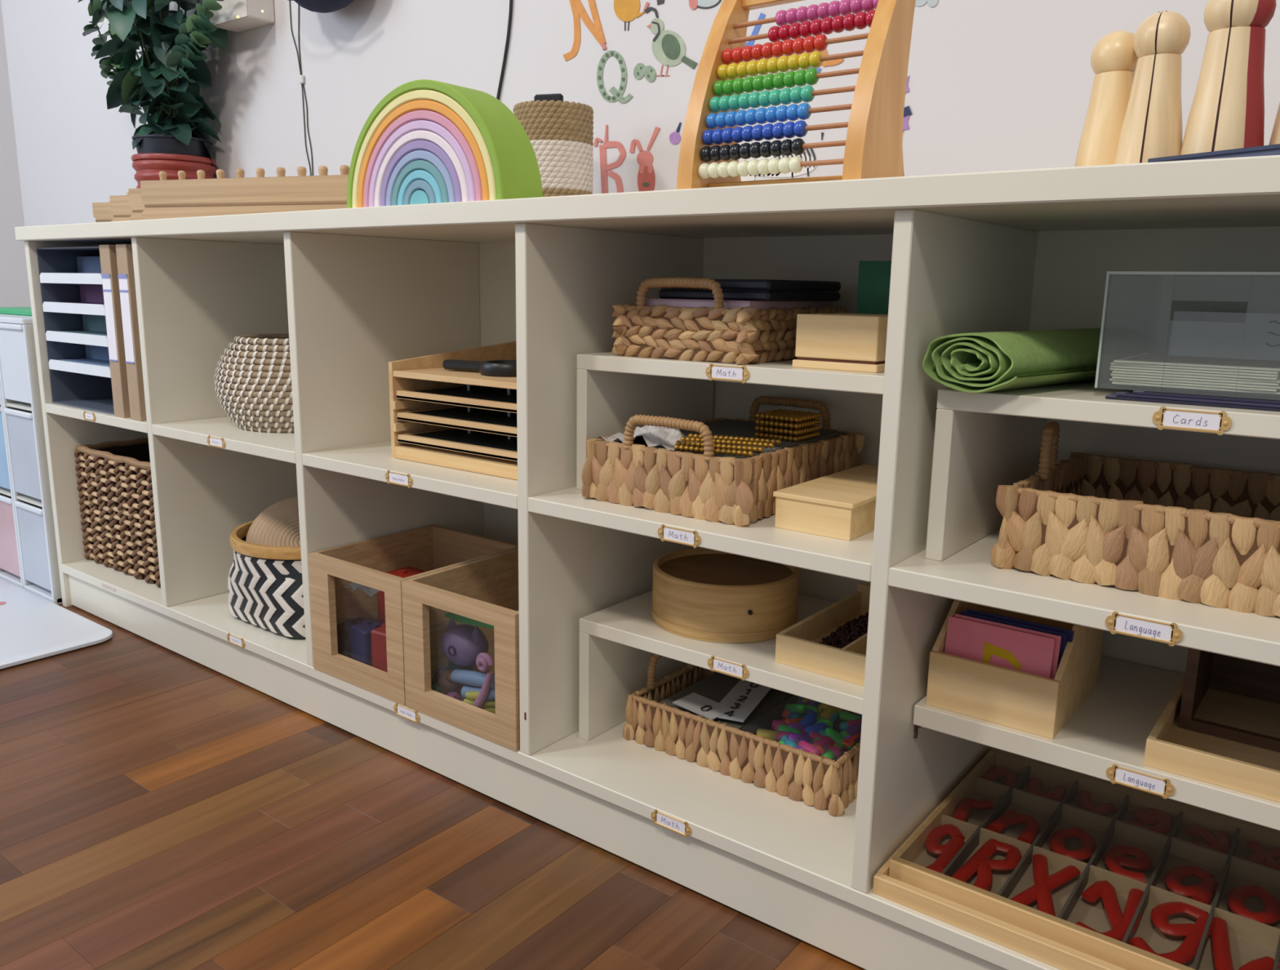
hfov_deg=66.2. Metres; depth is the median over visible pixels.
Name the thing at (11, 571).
tower
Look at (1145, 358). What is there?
picture card
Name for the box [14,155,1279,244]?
countertop
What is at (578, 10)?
wall decal
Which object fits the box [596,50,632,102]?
wall decal
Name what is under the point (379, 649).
block
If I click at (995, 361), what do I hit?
rolled mat
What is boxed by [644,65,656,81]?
wall decal
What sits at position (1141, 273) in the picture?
bin
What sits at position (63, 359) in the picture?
tray
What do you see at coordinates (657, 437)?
mesh bag
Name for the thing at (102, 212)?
block
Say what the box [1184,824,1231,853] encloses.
wooden letter
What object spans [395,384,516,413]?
tray
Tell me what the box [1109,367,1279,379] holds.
picture card
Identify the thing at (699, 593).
wooden box
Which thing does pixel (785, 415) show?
bead square
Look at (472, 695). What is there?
peg
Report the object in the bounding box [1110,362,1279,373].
picture card
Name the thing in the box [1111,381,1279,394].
picture card
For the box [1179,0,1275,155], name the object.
doll
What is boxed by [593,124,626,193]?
wall decal
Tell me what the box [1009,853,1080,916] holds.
wooden letter
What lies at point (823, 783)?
basket
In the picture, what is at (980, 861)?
wooden letter
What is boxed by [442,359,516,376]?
magnifier
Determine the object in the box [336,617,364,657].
block
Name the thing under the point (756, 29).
wall decal
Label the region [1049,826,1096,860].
wooden letter
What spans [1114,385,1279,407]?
plastic sleeve
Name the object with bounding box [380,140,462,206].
arch
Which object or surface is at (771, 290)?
case
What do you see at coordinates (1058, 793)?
wooden letter
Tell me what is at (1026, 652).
card
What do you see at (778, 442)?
chain
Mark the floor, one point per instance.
(161, 809)
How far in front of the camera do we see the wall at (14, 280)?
2.82 m
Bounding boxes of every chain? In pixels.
[673,444,753,457]
[675,440,763,453]
[680,436,773,448]
[688,433,781,444]
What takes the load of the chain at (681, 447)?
in the wicker basket at (738, 491)
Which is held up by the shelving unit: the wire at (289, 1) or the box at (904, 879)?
the box at (904, 879)
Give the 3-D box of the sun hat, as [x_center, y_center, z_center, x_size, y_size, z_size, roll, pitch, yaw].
[-0.576,-0.948,1.794,0.236,0.152,0.104,10,14,37]
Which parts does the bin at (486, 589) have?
panel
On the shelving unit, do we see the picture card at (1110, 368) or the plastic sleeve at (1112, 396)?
the plastic sleeve at (1112, 396)
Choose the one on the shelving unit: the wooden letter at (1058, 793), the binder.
the binder
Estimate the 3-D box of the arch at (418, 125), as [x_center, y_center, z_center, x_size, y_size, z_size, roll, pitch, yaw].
[-0.259,-0.412,1.267,0.205,0.102,0.072,10,14,37]
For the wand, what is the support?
in the bin at (486, 589)
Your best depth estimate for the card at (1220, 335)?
0.91 m
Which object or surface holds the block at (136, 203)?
on the countertop
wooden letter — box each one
[924,823,964,872]
[951,796,993,821]
[951,838,1022,892]
[982,765,1017,786]
[986,808,1039,844]
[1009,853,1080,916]
[1026,777,1066,801]
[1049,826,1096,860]
[1075,880,1143,941]
[1077,790,1117,815]
[1104,844,1152,883]
[1128,807,1173,834]
[1128,901,1213,964]
[1164,864,1218,904]
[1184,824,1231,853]
[1210,916,1279,969]
[1227,884,1279,924]
[1243,840,1279,870]
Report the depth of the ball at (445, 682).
1.41 m
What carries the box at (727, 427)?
in the wicker basket at (738, 491)
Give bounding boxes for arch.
[346,79,542,208]
[351,89,496,207]
[357,99,489,207]
[363,110,482,207]
[368,120,475,206]
[374,129,468,206]
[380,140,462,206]
[386,150,455,205]
[391,160,448,205]
[397,169,442,204]
[403,179,435,204]
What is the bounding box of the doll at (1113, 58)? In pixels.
[1074,30,1138,166]
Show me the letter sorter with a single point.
(71, 285)
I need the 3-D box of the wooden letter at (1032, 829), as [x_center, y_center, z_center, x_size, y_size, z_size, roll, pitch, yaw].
[0.425,0.382,1.102,0.049,0.009,0.056,11,15,42]
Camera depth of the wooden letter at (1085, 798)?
1.14 m
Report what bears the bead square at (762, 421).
on the bead square at (762, 428)
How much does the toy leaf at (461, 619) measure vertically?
0.007 m
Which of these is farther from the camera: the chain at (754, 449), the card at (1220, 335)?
the chain at (754, 449)
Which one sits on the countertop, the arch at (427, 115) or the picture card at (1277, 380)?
the arch at (427, 115)
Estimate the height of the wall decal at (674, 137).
0.030 m
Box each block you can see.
[92,200,113,222]
[109,191,133,221]
[128,188,145,220]
[140,164,349,219]
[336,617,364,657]
[350,618,385,666]
[371,622,387,672]
[377,566,426,622]
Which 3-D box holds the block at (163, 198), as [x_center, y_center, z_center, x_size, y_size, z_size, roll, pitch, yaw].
[-0.653,-0.487,1.649,0.448,0.087,0.045,5,12,20]
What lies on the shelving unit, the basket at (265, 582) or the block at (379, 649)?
the basket at (265, 582)
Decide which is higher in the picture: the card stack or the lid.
the lid
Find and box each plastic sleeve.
[1105,385,1279,411]
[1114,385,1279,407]
[1132,386,1279,404]
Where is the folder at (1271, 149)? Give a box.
[1147,143,1279,162]
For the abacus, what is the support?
on the countertop
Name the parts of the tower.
drawer, rail, drawer, panel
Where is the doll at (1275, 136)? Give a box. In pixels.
[1268,102,1279,145]
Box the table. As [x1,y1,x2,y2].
[0,577,112,669]
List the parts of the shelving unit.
upright panel, shelf, upright panel, shelf, upright panel, shelf, panel, shelf, upright panel, riser leg, riser leg, shelf, shelf riser, shelf riser, panel, upright panel, riser leg, shelf, loose shelf, shelf riser, panel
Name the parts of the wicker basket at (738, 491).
handle, handle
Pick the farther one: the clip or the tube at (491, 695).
the clip
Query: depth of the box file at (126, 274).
1.77 m
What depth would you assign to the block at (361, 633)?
1.51 m
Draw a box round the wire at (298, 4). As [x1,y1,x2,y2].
[297,4,313,175]
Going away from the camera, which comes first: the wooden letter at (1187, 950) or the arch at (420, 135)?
the wooden letter at (1187, 950)
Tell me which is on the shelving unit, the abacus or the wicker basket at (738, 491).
the wicker basket at (738, 491)
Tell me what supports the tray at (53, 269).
on the letter sorter
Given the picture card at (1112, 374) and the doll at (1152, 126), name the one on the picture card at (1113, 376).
the picture card at (1112, 374)
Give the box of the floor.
[0,604,866,969]
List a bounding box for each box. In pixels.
[74,437,160,586]
[208,0,274,31]
[651,546,799,642]
[680,418,845,458]
[773,464,878,541]
[792,312,888,373]
[872,747,1279,969]
[925,600,1103,738]
[1177,648,1279,751]
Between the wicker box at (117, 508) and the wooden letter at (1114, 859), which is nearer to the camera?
the wooden letter at (1114, 859)
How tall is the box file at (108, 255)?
0.316 m
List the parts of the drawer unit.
post, drawer, panel, rail, drawer, rail, drawer, post, panel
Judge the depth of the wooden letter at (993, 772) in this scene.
1.21 m
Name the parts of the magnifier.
handle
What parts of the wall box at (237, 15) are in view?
lid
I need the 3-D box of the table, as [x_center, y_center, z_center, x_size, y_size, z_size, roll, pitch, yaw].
[-1.663,0.282,1.960,1.050,0.014,0.734,10,14,37]
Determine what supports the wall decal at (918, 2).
attached to the wall at (993, 85)
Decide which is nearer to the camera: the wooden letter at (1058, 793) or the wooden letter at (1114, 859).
the wooden letter at (1114, 859)
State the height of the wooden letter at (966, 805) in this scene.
0.009 m
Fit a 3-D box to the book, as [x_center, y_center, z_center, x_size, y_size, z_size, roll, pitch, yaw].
[0.125,-0.226,1.223,0.154,0.010,0.206,10,14,37]
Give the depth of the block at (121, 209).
1.96 m
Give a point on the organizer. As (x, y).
(466, 420)
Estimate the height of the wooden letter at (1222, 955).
0.009 m
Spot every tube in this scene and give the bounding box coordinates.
[450,669,494,688]
[461,684,495,701]
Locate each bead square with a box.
[754,430,820,441]
[755,408,821,422]
[755,417,820,429]
[755,424,820,435]
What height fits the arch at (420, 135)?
0.090 m
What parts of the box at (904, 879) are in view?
frame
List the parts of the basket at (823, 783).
handle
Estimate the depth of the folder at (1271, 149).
0.74 m
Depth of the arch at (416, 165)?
1.24 m
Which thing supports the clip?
attached to the wall at (993, 85)
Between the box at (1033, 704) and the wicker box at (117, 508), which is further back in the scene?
the wicker box at (117, 508)
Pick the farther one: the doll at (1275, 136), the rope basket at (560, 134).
the rope basket at (560, 134)
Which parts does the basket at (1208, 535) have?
handle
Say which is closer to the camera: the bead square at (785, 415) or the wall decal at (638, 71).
the bead square at (785, 415)
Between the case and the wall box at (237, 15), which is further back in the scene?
the wall box at (237, 15)
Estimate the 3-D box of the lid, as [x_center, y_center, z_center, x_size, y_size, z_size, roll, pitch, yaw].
[-1.284,-0.393,2.226,0.305,0.015,0.290,10,14,37]
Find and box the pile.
[817,612,868,648]
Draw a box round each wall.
[0,0,31,306]
[0,0,1279,226]
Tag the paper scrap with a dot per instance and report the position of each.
(370, 591)
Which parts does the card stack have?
number strip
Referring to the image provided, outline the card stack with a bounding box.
[658,671,794,734]
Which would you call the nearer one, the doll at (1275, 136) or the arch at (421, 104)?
the doll at (1275, 136)
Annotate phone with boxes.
[533,93,563,102]
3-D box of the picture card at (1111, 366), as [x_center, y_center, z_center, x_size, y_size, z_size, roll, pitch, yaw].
[0.520,-0.109,0.901,0.128,0.002,0.147,10,15,38]
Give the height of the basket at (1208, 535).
0.132 m
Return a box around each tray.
[40,256,102,284]
[42,284,105,315]
[45,314,108,346]
[48,344,111,377]
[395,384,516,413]
[396,405,517,436]
[397,426,517,461]
[775,582,870,685]
[1143,675,1279,802]
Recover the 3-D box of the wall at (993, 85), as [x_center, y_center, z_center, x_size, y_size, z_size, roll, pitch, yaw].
[-0.018,-0.916,1.488,4.400,2.600,0.080,10,14,37]
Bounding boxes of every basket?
[213,333,294,432]
[227,520,305,639]
[512,99,593,196]
[581,395,864,527]
[611,276,847,364]
[622,653,860,815]
[990,421,1279,617]
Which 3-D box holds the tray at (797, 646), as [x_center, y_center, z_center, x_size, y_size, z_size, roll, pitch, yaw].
[0.287,0.180,1.192,0.152,0.044,0.223,10,14,37]
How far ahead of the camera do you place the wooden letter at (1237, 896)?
0.96 m
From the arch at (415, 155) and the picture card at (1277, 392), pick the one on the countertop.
the arch at (415, 155)
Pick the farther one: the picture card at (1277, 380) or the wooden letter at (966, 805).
the wooden letter at (966, 805)
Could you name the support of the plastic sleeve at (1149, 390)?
on the plastic sleeve at (1128, 392)
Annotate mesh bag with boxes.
[596,424,703,454]
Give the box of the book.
[645,297,832,309]
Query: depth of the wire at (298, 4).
1.97 m
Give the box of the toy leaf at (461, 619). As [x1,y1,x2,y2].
[444,612,493,628]
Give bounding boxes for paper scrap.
[344,582,379,596]
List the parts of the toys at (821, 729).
zip pull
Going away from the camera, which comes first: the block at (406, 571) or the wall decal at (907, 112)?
the wall decal at (907, 112)
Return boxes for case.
[658,279,840,301]
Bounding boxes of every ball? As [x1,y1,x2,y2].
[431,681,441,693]
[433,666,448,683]
[438,669,462,692]
[446,691,461,700]
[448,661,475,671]
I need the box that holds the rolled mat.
[922,327,1156,392]
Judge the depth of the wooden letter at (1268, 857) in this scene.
1.04 m
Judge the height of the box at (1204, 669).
0.098 m
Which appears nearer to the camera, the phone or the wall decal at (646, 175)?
the phone
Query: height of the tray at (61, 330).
0.054 m
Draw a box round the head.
[440,618,488,666]
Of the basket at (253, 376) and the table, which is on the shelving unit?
the basket at (253, 376)
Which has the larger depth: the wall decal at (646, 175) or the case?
the wall decal at (646, 175)
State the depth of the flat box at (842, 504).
1.05 m
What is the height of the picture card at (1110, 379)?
0.002 m
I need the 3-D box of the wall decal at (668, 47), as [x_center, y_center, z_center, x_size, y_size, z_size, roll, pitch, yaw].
[0.044,-0.652,1.436,0.098,0.100,0.002,10,14,37]
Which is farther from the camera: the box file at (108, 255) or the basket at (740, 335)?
the box file at (108, 255)
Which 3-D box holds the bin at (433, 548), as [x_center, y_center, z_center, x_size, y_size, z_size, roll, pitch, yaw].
[-0.350,0.194,1.565,0.222,0.188,0.250,10,14,37]
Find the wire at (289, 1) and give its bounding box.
[288,0,311,175]
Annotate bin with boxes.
[307,524,518,705]
[401,548,519,751]
[1094,271,1279,387]
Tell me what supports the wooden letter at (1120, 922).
in the box at (904, 879)
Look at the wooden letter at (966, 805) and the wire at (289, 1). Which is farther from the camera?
the wire at (289, 1)
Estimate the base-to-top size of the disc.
0.167 m
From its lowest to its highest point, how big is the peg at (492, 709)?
0.014 m
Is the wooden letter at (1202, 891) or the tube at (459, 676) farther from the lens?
the tube at (459, 676)
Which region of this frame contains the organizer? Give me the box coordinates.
[388,341,517,479]
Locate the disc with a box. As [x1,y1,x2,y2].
[245,497,300,546]
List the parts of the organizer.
drawer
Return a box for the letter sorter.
[36,246,114,414]
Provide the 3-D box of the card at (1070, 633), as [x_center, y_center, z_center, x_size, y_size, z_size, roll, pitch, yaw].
[0.382,0.183,1.004,0.106,0.092,0.013,10,14,37]
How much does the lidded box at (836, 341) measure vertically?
0.058 m
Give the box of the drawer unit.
[0,315,62,604]
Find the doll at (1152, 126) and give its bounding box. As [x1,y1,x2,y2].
[1113,10,1191,164]
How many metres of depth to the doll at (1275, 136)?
0.77 m
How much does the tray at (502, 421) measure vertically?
0.022 m
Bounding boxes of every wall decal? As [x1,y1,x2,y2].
[563,0,607,61]
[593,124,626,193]
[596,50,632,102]
[613,0,649,31]
[629,126,660,191]
[633,62,644,79]
[644,6,697,75]
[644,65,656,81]
[657,0,720,8]
[669,122,681,144]
[740,132,823,181]
[743,13,820,72]
[815,48,844,66]
[902,75,911,132]
[915,0,937,6]
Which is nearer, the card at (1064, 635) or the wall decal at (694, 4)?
the card at (1064, 635)
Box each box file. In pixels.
[98,244,130,417]
[115,244,146,421]
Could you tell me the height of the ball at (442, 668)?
0.030 m
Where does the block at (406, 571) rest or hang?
in the bin at (433, 548)
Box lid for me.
[0,306,32,317]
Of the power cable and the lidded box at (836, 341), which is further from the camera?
the power cable
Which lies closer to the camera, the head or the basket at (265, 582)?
the head
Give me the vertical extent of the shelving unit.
0.768 m
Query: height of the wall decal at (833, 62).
0.037 m
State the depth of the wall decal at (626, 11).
1.47 m
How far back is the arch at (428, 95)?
1.21 m
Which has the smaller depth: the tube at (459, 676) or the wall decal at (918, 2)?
the wall decal at (918, 2)
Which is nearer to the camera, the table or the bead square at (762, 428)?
the bead square at (762, 428)
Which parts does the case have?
case lid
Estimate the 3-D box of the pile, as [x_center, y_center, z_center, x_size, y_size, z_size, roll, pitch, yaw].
[0.277,0.178,1.223,0.056,0.027,0.169,10,14,37]
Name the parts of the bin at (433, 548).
panel, panel, panel, panel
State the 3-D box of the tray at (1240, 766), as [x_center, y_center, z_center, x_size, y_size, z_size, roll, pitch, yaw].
[0.626,0.240,0.931,0.220,0.026,0.253,10,14,37]
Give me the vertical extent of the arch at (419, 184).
0.031 m
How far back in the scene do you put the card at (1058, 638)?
0.98 m
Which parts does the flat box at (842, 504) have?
lid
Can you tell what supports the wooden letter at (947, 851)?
in the box at (904, 879)
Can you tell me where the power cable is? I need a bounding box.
[496,0,512,99]
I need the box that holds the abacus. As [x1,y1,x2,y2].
[676,0,915,189]
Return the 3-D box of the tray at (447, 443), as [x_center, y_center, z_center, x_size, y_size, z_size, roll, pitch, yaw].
[-0.164,-0.075,1.471,0.292,0.022,0.263,10,14,37]
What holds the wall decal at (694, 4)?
attached to the wall at (993, 85)
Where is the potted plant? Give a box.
[77,0,227,188]
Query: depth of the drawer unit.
2.10 m
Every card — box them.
[672,692,732,719]
[944,616,1055,678]
[954,613,1061,679]
[960,611,1067,669]
[966,608,1073,644]
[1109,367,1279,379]
[1109,377,1279,391]
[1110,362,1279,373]
[1110,364,1279,377]
[1111,369,1279,382]
[1111,373,1279,385]
[1111,375,1279,388]
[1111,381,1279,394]
[1113,352,1279,370]
[1168,311,1279,360]
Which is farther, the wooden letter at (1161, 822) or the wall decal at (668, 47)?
the wall decal at (668, 47)
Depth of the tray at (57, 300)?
2.00 m
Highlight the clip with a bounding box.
[298,75,304,84]
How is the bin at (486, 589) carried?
on the shelving unit
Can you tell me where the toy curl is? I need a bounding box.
[475,652,493,671]
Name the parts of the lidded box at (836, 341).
lid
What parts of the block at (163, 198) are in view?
knob, knob, knob, knob, knob, knob, knob, knob, knob, knob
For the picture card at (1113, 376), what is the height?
0.002 m
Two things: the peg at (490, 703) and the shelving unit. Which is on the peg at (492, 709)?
the peg at (490, 703)
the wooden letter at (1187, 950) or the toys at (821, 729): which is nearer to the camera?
the wooden letter at (1187, 950)
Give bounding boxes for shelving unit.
[24,208,1279,969]
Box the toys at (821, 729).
[756,697,862,760]
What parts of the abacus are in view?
rod, rod, rail, rail, rod, rod, rod, rod, rod, rod, rod, rod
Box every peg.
[462,698,495,706]
[465,690,479,700]
[481,706,495,714]
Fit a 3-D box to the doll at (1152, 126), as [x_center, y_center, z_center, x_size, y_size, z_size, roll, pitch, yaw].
[0.432,-0.326,0.823,0.053,0.132,0.053,10,14,37]
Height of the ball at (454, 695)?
0.023 m
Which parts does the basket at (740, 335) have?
handle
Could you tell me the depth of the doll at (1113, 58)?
0.85 m
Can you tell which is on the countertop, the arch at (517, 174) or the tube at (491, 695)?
the arch at (517, 174)
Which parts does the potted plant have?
stem, stem, stem, stem, pot, pot, stem, stem, stem, stem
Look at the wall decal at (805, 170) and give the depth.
1.35 m
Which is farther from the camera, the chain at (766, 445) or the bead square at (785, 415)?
the bead square at (785, 415)
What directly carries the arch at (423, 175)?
on the countertop
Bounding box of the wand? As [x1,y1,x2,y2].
[472,671,493,708]
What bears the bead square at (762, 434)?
on the box at (727, 427)
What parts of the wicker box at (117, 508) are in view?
rod, rod, rod, rod, rod, rod, rod, rod, rod, rod, rod, rod, rod, rod, rod, rod, rod, rod, rod, rod, rod, rod, rod, rod, rod, rod, rod, rod, rod, rod, rod, rod, rod, rod, rod, rod, rod, rod, rod, rod, rod, rod, rod, rod, rod, rod, rod, rod, rod, rod, rod, rod, rod, rod, rod, rod, rod, rod, rod, rod, rod, rod, rod, rod, rod, rod, rod, rod, rod, rod, rod, rod, rod, rod, rod, rod, rod, rod, rod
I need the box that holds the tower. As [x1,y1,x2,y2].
[0,382,24,589]
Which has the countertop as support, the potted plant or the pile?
the potted plant
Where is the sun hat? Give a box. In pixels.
[288,0,355,13]
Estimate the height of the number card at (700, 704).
0.004 m
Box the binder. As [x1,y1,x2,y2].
[856,260,891,314]

